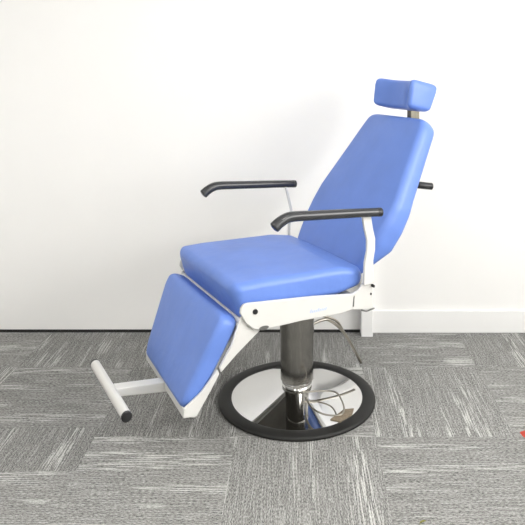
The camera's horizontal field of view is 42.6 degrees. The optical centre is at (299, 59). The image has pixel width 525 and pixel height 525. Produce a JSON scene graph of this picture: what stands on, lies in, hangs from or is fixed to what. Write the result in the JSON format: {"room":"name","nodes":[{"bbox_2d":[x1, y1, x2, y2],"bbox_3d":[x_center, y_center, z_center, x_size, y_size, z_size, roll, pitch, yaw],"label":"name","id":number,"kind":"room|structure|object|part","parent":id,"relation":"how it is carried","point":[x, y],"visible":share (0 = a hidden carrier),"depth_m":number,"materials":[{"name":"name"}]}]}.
{"room":"medical exam room","nodes":[
{"label":"medical exam room","id":0,"kind":"room"},
{"bbox_2d":[0,0,524,328],"bbox_3d":[-0.150,0.015,3.370,4.900,2.650,0.120,0,0,0],"label":"wall","id":1,"kind":"structure","parent":0,"point":[116,116],"depth_m":3.31,"materials":[{"name":"paint"}]},
{"bbox_2d":[0,329,359,331],"bbox_3d":[-1.151,1.333,3.309,2.897,0.013,0.004,0,0,0],"label":"trim","id":2,"kind":"structure","parent":1,"relation":"attached to","point":[1,330],"depth_m":3.31,"materials":[{"name":"white paint"}]},
{"bbox_2d":[360,273,372,336],"bbox_3d":[0.325,0.875,3.280,0.056,0.930,0.060,0,0,0],"label":"trim","id":3,"kind":"structure","parent":1,"relation":"attached to","point":[366,318],"depth_m":3.25,"materials":[{"name":"paint"}]},
{"bbox_2d":[373,310,524,332],"bbox_3d":[1.327,1.285,3.304,1.947,0.110,0.013,0,0,0],"label":"baseboard","id":4,"kind":"structure","parent":1,"relation":"attached to","point":[384,321],"depth_m":3.30,"materials":[{"name":"paint"}]},
{"bbox_2d":[0,332,524,524],"bbox_3d":[-0.150,1.340,0.355,4.900,0.001,5.910,0,0,0],"label":"floor","id":5,"kind":"structure","parent":0,"point":[441,442],"depth_m":2.32,"materials":[{"name":"carpet"}]},
{"bbox_2d":[90,78,436,441],"bbox_3d":[-0.074,0.711,2.643,1.380,1.258,0.699,0,0,-29],"label":"chair","id":6,"kind":"object","parent":5,"relation":"on","point":[360,211],"visible":1,"depth_m":2.55,"materials":[{"name":"blue leather"}]},
{"bbox_3d":[-0.559,1.154,2.368,0.186,0.055,0.044,0,0,-29],"label":"foot bar stem","id":7,"kind":"part","parent":6,"relation":"part of","materials":[{"name":"white metal"}]},
{"bbox_2d":[146,274,235,406],"bbox_3d":[-0.425,1.013,2.443,0.201,0.323,0.554,0,0,-29],"label":"cushion","id":8,"kind":"object","parent":6,"relation":"on","point":[193,328],"depth_m":2.33,"materials":[{"name":"blue leather"}]},
{"bbox_3d":[-0.422,1.051,2.445,0.212,0.306,0.579,0,0,-29],"label":"leg rest frame","id":9,"kind":"part","parent":6,"relation":"part of","materials":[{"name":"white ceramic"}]},
{"bbox_3d":[-0.201,0.930,2.242,0.148,0.189,0.010,0,0,-29],"label":"hinge arm","id":10,"kind":"part","parent":6,"relation":"part of","materials":[{"name":"white metal"}]},
{"bbox_3d":[-0.222,0.548,2.932,0.446,0.062,0.039,0,0,-29],"label":"armrest","id":11,"kind":"part","parent":6,"relation":"part of","materials":[{"name":"grey plastic"}]},
{"bbox_2d":[180,235,360,316],"bbox_3d":[-0.129,0.807,2.611,0.535,0.133,0.568,0,0,-29],"label":"seat cushion","id":12,"kind":"object","parent":6,"relation":"on","point":[231,274],"depth_m":2.47,"materials":[{"name":"blue leather"}]},
{"bbox_3d":[-0.051,0.697,3.010,0.036,0.257,0.012,0,0,-30],"label":"armrest post","id":13,"kind":"part","parent":6,"relation":"part of","materials":[{"name":"white metal"}]},
{"bbox_3d":[0.035,0.867,2.362,0.538,0.112,0.012,0,0,-29],"label":"frame","id":14,"kind":"part","parent":6,"relation":"part of","materials":[{"name":"white metal"}]},
{"bbox_3d":[0.098,0.548,2.366,0.446,0.062,0.039,0,0,-29],"label":"armrest","id":15,"kind":"part","parent":6,"relation":"part of","materials":[{"name":"grey plastic"}]},
{"bbox_3d":[0.107,1.077,2.756,0.172,0.113,0.013,0,0,-23],"label":"release lever","id":16,"kind":"part","parent":6,"relation":"part of","materials":[{"name":"metal"}]},
{"bbox_3d":[0.149,1.165,2.768,0.258,0.225,0.012,0,0,-29],"label":"height lever","id":17,"kind":"part","parent":6,"relation":"part of","materials":[{"name":"metal"}]},
{"bbox_2d":[298,114,433,273],"bbox_3d":[0.278,0.535,2.841,0.438,0.580,0.566,0,0,-29],"label":"backrest cushion","id":18,"kind":"object","parent":6,"relation":"on","point":[382,167],"depth_m":2.74,"materials":[{"name":"blue leather"}]},
{"bbox_3d":[0.251,0.697,2.471,0.057,0.257,0.012,0,0,-29],"label":"armrest post","id":19,"kind":"part","parent":6,"relation":"part of","materials":[{"name":"white metal"}]},
{"bbox_3d":[0.499,0.240,2.962,0.054,0.100,0.036,0,0,-29],"label":"headrest post","id":20,"kind":"part","parent":6,"relation":"part of","materials":[{"name":"metal"}]}
]}

